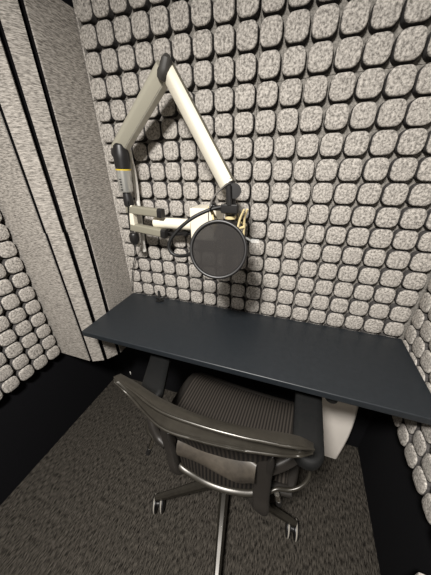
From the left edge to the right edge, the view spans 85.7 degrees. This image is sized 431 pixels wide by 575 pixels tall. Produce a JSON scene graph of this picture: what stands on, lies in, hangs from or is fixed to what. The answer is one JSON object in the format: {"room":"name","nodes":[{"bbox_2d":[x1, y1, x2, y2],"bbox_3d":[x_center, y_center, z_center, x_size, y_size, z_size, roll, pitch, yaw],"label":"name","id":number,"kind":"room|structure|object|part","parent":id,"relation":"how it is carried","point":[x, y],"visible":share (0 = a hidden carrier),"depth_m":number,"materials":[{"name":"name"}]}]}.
{"room":"studio","nodes":[
{"label":"studio","id":0,"kind":"room"},
{"bbox_2d":[0,222,117,504],"bbox_3d":[-1.097,0.177,0.389,0.060,2.060,2.039,8,29,17],"label":"wall","id":1,"kind":"structure","parent":0,"point":[34,416],"depth_m":1.19,"materials":[{"name":"black fabric"}]},
{"bbox_2d":[0,213,23,278],"bbox_3d":[-0.917,-0.209,0.597,0.039,0.599,0.599,8,29,17],"label":"acoustic panel","id":2,"kind":"object","parent":1,"relation":"attached to","point":[9,263],"visible":1,"depth_m":0.91,"materials":[{"name":"fabric"}]},
{"bbox_2d":[0,271,59,399],"bbox_3d":[-0.909,0.264,0.845,0.039,0.466,0.599,8,29,17],"label":"acoustic panel","id":3,"kind":"object","parent":1,"relation":"attached to","point":[27,345],"visible":1,"depth_m":0.99,"materials":[{"name":"fabric"}]},
{"bbox_2d":[0,379,380,574],"bbox_3d":[-0.311,1.229,0.641,1.688,0.060,2.159,8,29,17],"label":"floor","id":4,"kind":"structure","parent":0,"point":[85,508],"depth_m":1.01,"materials":[{"name":"carpet"}]},
{"bbox_2d":[113,353,323,574],"bbox_3d":[0.019,0.579,0.888,0.688,0.854,0.641,10,30,20],"label":"office chair","id":5,"kind":"object","parent":4,"relation":"on","point":[229,438],"visible":0.98,"depth_m":0.70,"materials":[{"name":"dark metal"},{"name":"black plastic"},{"name":"mesh fabric"}]},
{"bbox_3d":[-0.209,0.482,0.781,0.036,0.081,0.089,-19,33,-31],"label":"arm lever","id":6,"kind":"part","parent":5,"relation":"part of","materials":[{"name":"black plastic"}]},
{"bbox_3d":[-0.228,0.554,0.831,0.034,0.051,0.015,-21,34,-33],"label":"lever rod","id":7,"kind":"part","parent":5,"relation":"part of","materials":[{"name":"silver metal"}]},
{"bbox_3d":[-0.211,0.425,0.803,0.056,0.138,0.205,-10,29,-17],"label":"arm stem","id":8,"kind":"part","parent":5,"relation":"part of","materials":[{"name":"grey metal"}]},
{"bbox_3d":[-0.124,0.878,1.018,0.285,0.068,0.043,-5,28,-8],"label":"leg","id":9,"kind":"part","parent":5,"relation":"part of","materials":[{"name":"black plastic"}]},
{"bbox_3d":[0.007,0.602,0.726,0.314,0.039,0.050,7,29,14],"label":"rail","id":10,"kind":"part","parent":5,"relation":"part of","materials":[{"name":"silver metal"}]},
{"bbox_3d":[0.019,0.941,0.893,0.043,0.068,0.285,3,28,8],"label":"leg","id":11,"kind":"part","parent":5,"relation":"part of","materials":[{"name":"silver metal"}]},
{"bbox_3d":[0.074,0.557,0.976,0.550,0.094,0.398,10,30,20],"label":"seat frame","id":12,"kind":"part","parent":5,"relation":"part of","materials":[{"name":"black plastic"}]},
{"bbox_3d":[0.074,0.548,0.972,0.492,0.068,0.350,10,30,20],"label":"seat","id":13,"kind":"part","parent":5,"relation":"part of","materials":[{"name":"black fabric"}]},
{"bbox_3d":[0.197,0.896,0.975,0.285,0.068,0.043,12,30,24],"label":"leg","id":14,"kind":"part","parent":5,"relation":"part of","materials":[{"name":"black plastic"}]},
{"bbox_3d":[0.190,0.638,0.708,0.022,0.034,0.016,10,30,20],"label":"lever rod","id":15,"kind":"part","parent":5,"relation":"part of","materials":[{"name":"silver metal"}]},
{"bbox_3d":[0.209,0.469,0.653,0.181,0.094,0.063,-16,31,-26],"label":"arm stem","id":16,"kind":"part","parent":5,"relation":"part of","materials":[{"name":"black plastic"}]},
{"bbox_3d":[0.223,0.574,0.680,0.141,0.079,0.032,-8,29,-13],"label":"arm lever","id":17,"kind":"part","parent":5,"relation":"part of","materials":[{"name":"silver metal"}]},
{"bbox_2d":[322,397,357,458],"bbox_3d":[0.540,0.660,1.158,0.224,0.439,0.085,8,29,17],"label":"trash bin","id":18,"kind":"object","parent":4,"relation":"on","point":[338,418],"visible":0.3,"depth_m":1.08,"materials":[{"name":"white plastic"}]},
{"bbox_2d":[62,0,374,447],"bbox_3d":[0.015,-0.175,1.024,1.688,2.060,0.060,8,29,17],"label":"wall","id":19,"kind":"structure","parent":0,"point":[135,361],"depth_m":1.39,"materials":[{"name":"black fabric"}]},
{"bbox_2d":[8,220,132,360],"bbox_3d":[-0.629,0.008,1.151,0.320,0.639,0.306,8,29,17],"label":"trap","id":20,"kind":"object","parent":19,"relation":"attached to","point":[75,277],"visible":0.79,"depth_m":1.01,"materials":[{"name":"grey fabric"}]},
{"bbox_2d":[0,0,117,232],"bbox_3d":[-0.639,-0.570,0.847,0.320,0.666,0.306,8,29,17],"label":"trap","id":21,"kind":"object","parent":20,"relation":"on","point":[54,178],"visible":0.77,"depth_m":0.76,"materials":[{"name":"grey fabric"}]},
{"bbox_2d":[72,0,261,101],"bbox_3d":[-0.162,-0.797,0.702,0.599,0.332,0.039,8,29,17],"label":"acoustic panel","id":22,"kind":"object","parent":19,"relation":"attached to","point":[211,44],"visible":0.92,"depth_m":0.70,"materials":[{"name":"fabric"}]},
{"bbox_2d":[93,84,257,268],"bbox_3d":[-0.155,-0.384,0.919,0.599,0.599,0.039,8,29,17],"label":"acoustic panel","id":23,"kind":"object","parent":19,"relation":"attached to","point":[174,176],"visible":0.55,"depth_m":0.85,"materials":[{"name":"fabric"}]},
{"bbox_2d":[111,53,240,244],"bbox_3d":[-0.108,-0.394,0.777,0.512,0.538,0.206,16,32,29],"label":"microphone boom","id":24,"kind":"object","parent":23,"relation":"attached to","point":[164,75],"visible":0.92,"depth_m":0.69,"materials":[{"name":"beige paint"}]},
{"bbox_2d":[127,201,134,291],"bbox_3d":[-0.366,-0.152,1.034,0.036,0.460,0.190,-19,33,-30],"label":"cable","id":25,"kind":"object","parent":24,"relation":"hanging from","point":[127,201],"visible":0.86,"depth_m":1.01,"materials":[{"name":"black plastic"}]},
{"bbox_3d":[-0.240,-0.538,0.718,0.256,0.219,0.045,12,31,24],"label":"arm","id":26,"kind":"part","parent":24,"relation":"part of","materials":[{"name":"beige metal"}]},
{"bbox_2d":[129,149,145,251],"bbox_3d":[-0.310,-0.328,0.935,0.025,0.390,0.050,-13,30,-21],"label":"cable","id":27,"kind":"object","parent":24,"relation":"hanging from","point":[133,169],"visible":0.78,"depth_m":0.91,"materials":[{"name":"white plastic"}]},
{"bbox_3d":[-0.052,-0.437,0.629,0.247,0.311,0.029,21,35,35],"label":"arm","id":28,"kind":"part","parent":24,"relation":"part of","materials":[{"name":"beige metal"}]},
{"bbox_3d":[-0.031,-0.242,0.866,0.100,0.115,0.094,8,29,17],"label":"wall plate","id":29,"kind":"part","parent":24,"relation":"part of","materials":[{"name":"beige paint"}]},
{"bbox_2d":[167,203,247,278],"bbox_3d":[-0.027,-0.136,0.666,0.249,0.192,0.112,8,29,17],"label":"filter","id":30,"kind":"object","parent":24,"relation":"attached to","point":[218,249],"visible":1,"depth_m":0.64,"materials":[{"name":"black fabric"}]},
{"bbox_2d":[209,182,229,207],"bbox_3d":[0.010,-0.247,0.625,0.058,0.066,0.012,6,29,13],"label":"cable","id":31,"kind":"object","parent":24,"relation":"attached to","point":[228,183],"visible":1,"depth_m":0.62,"materials":[{"name":"grey plastic"}]},
{"bbox_2d":[208,203,248,235],"bbox_3d":[0.051,-0.184,0.683,0.107,0.104,0.122,-19,33,-31],"label":"mount","id":32,"kind":"object","parent":24,"relation":"attached to","point":[238,219],"visible":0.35,"depth_m":0.65,"materials":[{"name":"gold metal"}]},
{"bbox_2d":[225,215,236,224],"bbox_3d":[0.045,-0.134,0.712,0.052,0.188,0.052,8,29,17],"label":"microphone","id":33,"kind":"object","parent":32,"relation":"attached to","point":[231,218],"visible":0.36,"depth_m":0.67,"materials":[{"name":"gold metal"}]},
{"bbox_2d":[125,255,247,311],"bbox_3d":[-0.147,0.088,1.167,0.599,0.466,0.039,8,29,17],"label":"acoustic panel","id":34,"kind":"object","parent":19,"relation":"attached to","point":[181,281],"visible":0.43,"depth_m":1.09,"materials":[{"name":"fabric"}]},
{"bbox_2d":[82,293,430,424],"bbox_3d":[0.079,0.302,0.964,1.191,0.268,0.340,8,29,17],"label":"desk","id":35,"kind":"object","parent":19,"relation":"attached to","point":[374,372],"visible":1,"depth_m":0.83,"materials":[{"name":"laminate"}]},
{"bbox_2d":[156,290,165,301],"bbox_3d":[-0.270,0.043,1.133,0.053,0.044,0.044,8,29,17],"label":"clip","id":36,"kind":"object","parent":35,"relation":"on","point":[159,299],"visible":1,"depth_m":1.14,"materials":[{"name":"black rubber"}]},
{"bbox_3d":[0.356,0.328,0.709,0.040,0.037,0.040,8,29,17],"label":"knob","id":37,"kind":"part","parent":35,"relation":"part of","materials":[{"name":"black plastic"}]},
{"bbox_2d":[245,268,429,340],"bbox_3d":[0.440,0.175,0.983,0.642,0.466,0.039,8,29,17],"label":"acoustic panel","id":38,"kind":"object","parent":19,"relation":"attached to","point":[377,309],"visible":0.44,"depth_m":0.90,"materials":[{"name":"fabric"}]},
{"bbox_2d":[248,62,430,289],"bbox_3d":[0.432,-0.297,0.735,0.642,0.599,0.039,8,29,17],"label":"acoustic panel","id":39,"kind":"object","parent":19,"relation":"attached to","point":[341,188],"visible":1,"depth_m":0.72,"materials":[{"name":"fabric"}]},
{"bbox_2d":[258,0,430,83],"bbox_3d":[0.425,-0.711,0.518,0.642,0.332,0.039,8,29,17],"label":"acoustic panel","id":40,"kind":"object","parent":19,"relation":"attached to","point":[300,39],"visible":0.98,"depth_m":0.59,"materials":[{"name":"fabric"}]},
{"bbox_2d":[358,411,430,574],"bbox_3d":[0.442,0.404,-0.092,0.060,2.060,2.039,8,29,17],"label":"wall","id":41,"kind":"structure","parent":0,"point":[401,529],"depth_m":0.85,"materials":[{"name":"black paint"}]},
{"bbox_2d":[392,292,430,524],"bbox_3d":[0.617,0.346,0.625,0.039,0.466,0.599,8,29,17],"label":"acoustic panel","id":42,"kind":"object","parent":41,"relation":"attached to","point":[415,436],"visible":0.47,"depth_m":0.72,"materials":[{"name":"fabric"}]},
{"bbox_2d":[428,279,430,291],"bbox_3d":[0.609,-0.126,0.377,0.039,0.599,0.599,8,29,17],"label":"acoustic panel","id":43,"kind":"object","parent":41,"relation":"attached to","point":[429,283],"visible":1,"depth_m":0.75,"materials":[{"name":"fabric"}]}
]}

